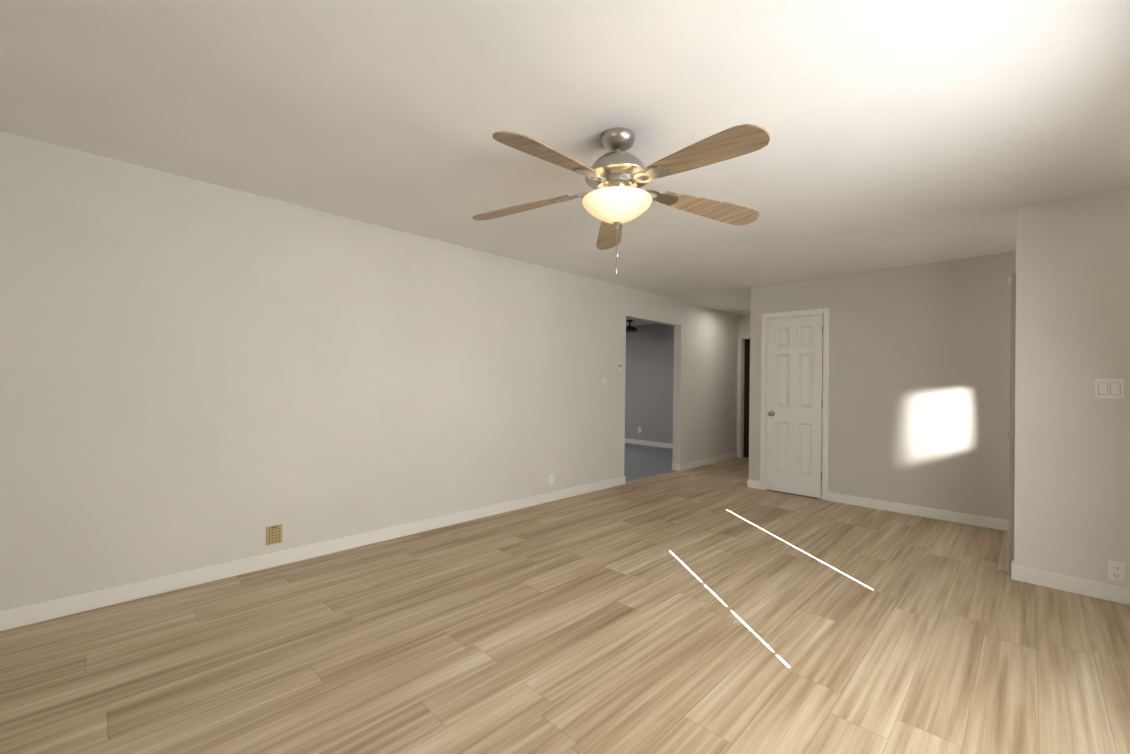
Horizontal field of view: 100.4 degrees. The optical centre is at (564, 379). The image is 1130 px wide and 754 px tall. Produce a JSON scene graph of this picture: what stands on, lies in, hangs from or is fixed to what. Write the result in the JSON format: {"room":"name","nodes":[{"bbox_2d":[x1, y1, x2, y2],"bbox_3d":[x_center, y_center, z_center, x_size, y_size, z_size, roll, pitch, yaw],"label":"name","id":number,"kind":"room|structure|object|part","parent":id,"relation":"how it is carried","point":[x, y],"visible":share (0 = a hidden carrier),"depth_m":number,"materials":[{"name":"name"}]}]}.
{"room":"empty living room","nodes":[
{"label":"empty living room","id":0,"kind":"room"},
{"bbox_2d":[0,131,737,610],"bbox_3d":[-0.149,0.060,5.028,0.120,2.446,9.350,0,0,45],"label":"wall","id":1,"kind":"structure","parent":0,"point":[194,373],"depth_m":3.09,"materials":[{"name":"paint"}]},
{"bbox_2d":[266,524,281,545],"bbox_3d":[-1.939,1.036,3.139,0.007,0.125,0.095,0,0,45],"label":"air vent","id":2,"kind":"object","parent":1,"relation":"attached to","point":[273,534],"visible":1,"depth_m":3.14,"materials":[{"name":"beige metal"}]},
{"bbox_2d":[0,476,625,630],"bbox_3d":[-1.298,1.213,3.803,0.043,0.095,5.783,0,0,45],"label":"baseboard","id":3,"kind":"structure","parent":1,"relation":"attached to","point":[38,612],"depth_m":3.02,"materials":[{"name":"white wood"}]},
{"bbox_2d":[549,474,553,484],"bbox_3d":[-0.143,1.055,4.949,0.010,0.115,0.070,0,0,45],"label":"electrical outlet","id":4,"kind":"object","parent":1,"relation":"attached to","point":[551,479],"visible":1,"depth_m":4.95,"materials":[{"name":"white plastic"}]},
{"bbox_2d":[602,378,605,387],"bbox_3d":[0.463,0.041,5.553,0.010,0.115,0.070,0,0,45],"label":"switch plate","id":5,"kind":"object","parent":1,"relation":"attached to","point":[603,382],"visible":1,"depth_m":5.54,"materials":[{"name":"white plastic"}]},
{"bbox_2d":[617,363,621,371],"bbox_3d":[0.665,-0.144,5.746,0.024,0.105,0.070,0,0,45],"label":"thermostat","id":6,"kind":"object","parent":1,"relation":"attached to","point":[619,367],"visible":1,"depth_m":5.73,"materials":[{"name":"white plastic"}]},
{"bbox_2d":[676,452,736,470],"bbox_3d":[2.286,1.282,7.419,0.043,0.095,1.855,0,0,45],"label":"baseboard","id":7,"kind":"structure","parent":1,"relation":"attached to","point":[679,467],"depth_m":7.25,"materials":[{"name":"white wood"}]},
{"bbox_2d":[0,443,1129,753],"bbox_3d":[-0.052,1.334,4.908,8.840,0.100,9.350,0,0,45],"label":"floor","id":8,"kind":"structure","parent":0,"point":[722,607],"depth_m":2.23,"materials":[{"name":"wood"}]},
{"bbox_2d":[0,0,1129,325],"bbox_3d":[-0.018,-1.212,4.924,8.840,0.100,9.350,0,0,45],"label":"ceiling","id":9,"kind":"structure","parent":0,"point":[908,132],"depth_m":2.07,"materials":[{"name":"paint"}]},
{"bbox_2d":[472,124,769,273],"bbox_3d":[0.240,-0.842,2.225,1.498,0.666,1.482,0,0,45],"label":"ceiling fan","id":10,"kind":"object","parent":9,"relation":"hanging from","point":[618,165],"depth_m":2.17,"materials":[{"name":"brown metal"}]},
{"bbox_3d":[0.251,-0.811,2.273,0.336,0.110,0.336,0,0,45],"label":"ceiling fan bowl","id":11,"kind":"part","parent":10,"relation":"part of","materials":[{"name":"white glass"}]},
{"bbox_2d":[626,320,637,331],"bbox_3d":[1.231,-1.011,8.941,0.300,0.220,0.300,0,0,45],"label":"ceiling light","id":12,"kind":"object","parent":9,"relation":"attached to","point":[629,328],"visible":0.83,"depth_m":8.86,"materials":[{"name":"brown metal"}]},
{"bbox_2d":[625,323,749,457],"bbox_3d":[1.941,0.114,9.384,5.115,2.446,0.220,0,0,45],"label":"wall","id":13,"kind":"structure","parent":0,"point":[649,369],"depth_m":9.41,"materials":[{"name":"grey paint"}]},
{"bbox_2d":[625,438,672,448],"bbox_3d":[1.475,1.285,9.659,4.080,0.095,0.013,0,0,45],"label":"baseboard","id":14,"kind":"structure","parent":13,"relation":"attached to","point":[633,441],"depth_m":9.43,"materials":[{"name":"white wood"}]},
{"bbox_2d":[738,315,740,334],"bbox_3d":[3.018,0.120,8.106,0.045,2.446,0.120,0,0,45],"label":"wall","id":15,"kind":"structure","parent":0,"point":[739,324],"depth_m":8.07,"materials":[{"name":"paint"}]},
{"bbox_2d":[741,314,749,334],"bbox_3d":[3.338,-0.903,7.808,0.820,0.396,0.120,0,0,45],"label":"wall","id":16,"kind":"structure","parent":0,"point":[745,324],"depth_m":7.99,"materials":[{"name":"paint"}]},
{"bbox_2d":[736,334,749,457],"bbox_3d":[3.319,0.295,7.793,0.914,2.100,0.136,0,0,45],"label":"door frame","id":17,"kind":"structure","parent":16,"relation":"attached to","point":[740,394],"depth_m":8.05,"materials":[{"name":"white wood"}]},
{"bbox_2d":[749,252,1015,519],"bbox_3d":[3.460,0.105,4.653,3.265,2.446,0.120,0,0,45],"label":"wall","id":18,"kind":"structure","parent":0,"point":[919,381],"depth_m":4.60,"materials":[{"name":"paint"}]},
{"bbox_2d":[747,479,759,487],"bbox_3d":[2.987,1.286,6.513,0.013,0.095,2.154,0,0,45],"label":"baseboard","id":19,"kind":"structure","parent":18,"relation":"attached to","point":[750,483],"depth_m":5.71,"materials":[{"name":"white wood"}]},
{"bbox_2d":[766,315,822,497],"bbox_3d":[2.630,0.299,5.410,0.600,2.022,0.035,0,0,45],"label":"closet door","id":20,"kind":"structure","parent":18,"relation":"in","point":[794,398],"depth_m":5.38,"materials":[{"name":"white wood"}]},
{"bbox_2d":[768,411,774,415],"bbox_3d":[2.422,0.405,5.539,0.066,0.066,0.070,0,0,45],"label":"door knob","id":21,"kind":"object","parent":20,"relation":"attached to","point":[771,413],"visible":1,"depth_m":5.53,"materials":[{"name":"silver metal"}]},
{"bbox_2d":[760,308,829,500],"bbox_3d":[2.656,0.270,5.436,0.740,2.105,0.136,0,0,45],"label":"closet door frame","id":22,"kind":"object","parent":18,"relation":"attached to","point":[825,312],"visible":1,"depth_m":5.28,"materials":[{"name":"white wood"}]},
{"bbox_2d":[828,492,1008,530],"bbox_3d":[3.710,1.282,4.288,2.384,0.095,0.013,0,0,45],"label":"baseboard","id":23,"kind":"structure","parent":18,"relation":"attached to","point":[988,522],"depth_m":4.53,"materials":[{"name":"white wood"}]},
{"bbox_2d":[1014,187,1129,588],"bbox_3d":[3.317,0.092,2.822,0.891,2.446,0.120,0,0,45],"label":"wall","id":24,"kind":"structure","parent":0,"point":[1072,483],"depth_m":2.91,"materials":[{"name":"paint"}]},
{"bbox_2d":[1011,562,1129,604],"bbox_3d":[3.243,1.266,2.780,0.884,0.095,0.015,0,0,45],"label":"baseboard","id":25,"kind":"structure","parent":24,"relation":"attached to","point":[1089,588],"depth_m":2.89,"materials":[{"name":"white wood"}]},
{"bbox_2d":[1095,379,1123,398],"bbox_3d":[3.243,0.057,2.805,0.116,0.116,0.010,0,0,45],"label":"light switch","id":26,"kind":"object","parent":24,"relation":"attached to","point":[1110,388],"visible":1,"depth_m":2.80,"materials":[{"name":"white plastic"}]},
{"bbox_2d":[1107,560,1125,582],"bbox_3d":[3.252,1.134,2.776,0.070,0.115,0.010,0,0,45],"label":"outlet","id":27,"kind":"object","parent":24,"relation":"attached to","point":[1116,571],"visible":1,"depth_m":2.77,"materials":[{"name":"white plastic"}]},
{"bbox_3d":[3.104,0.083,1.889,0.120,2.446,9.230,0,0,45],"label":"wall","id":28,"kind":"structure","parent":0,"visible":0},
{"bbox_2d":[1008,272,1015,570],"bbox_3d":[3.386,0.290,2.936,0.911,2.028,0.114,0,0,45],"label":"front door","id":29,"kind":"structure","parent":28,"relation":"in","point":[1012,284],"depth_m":3.20,"materials":[{"name":"paint"}]}
]}

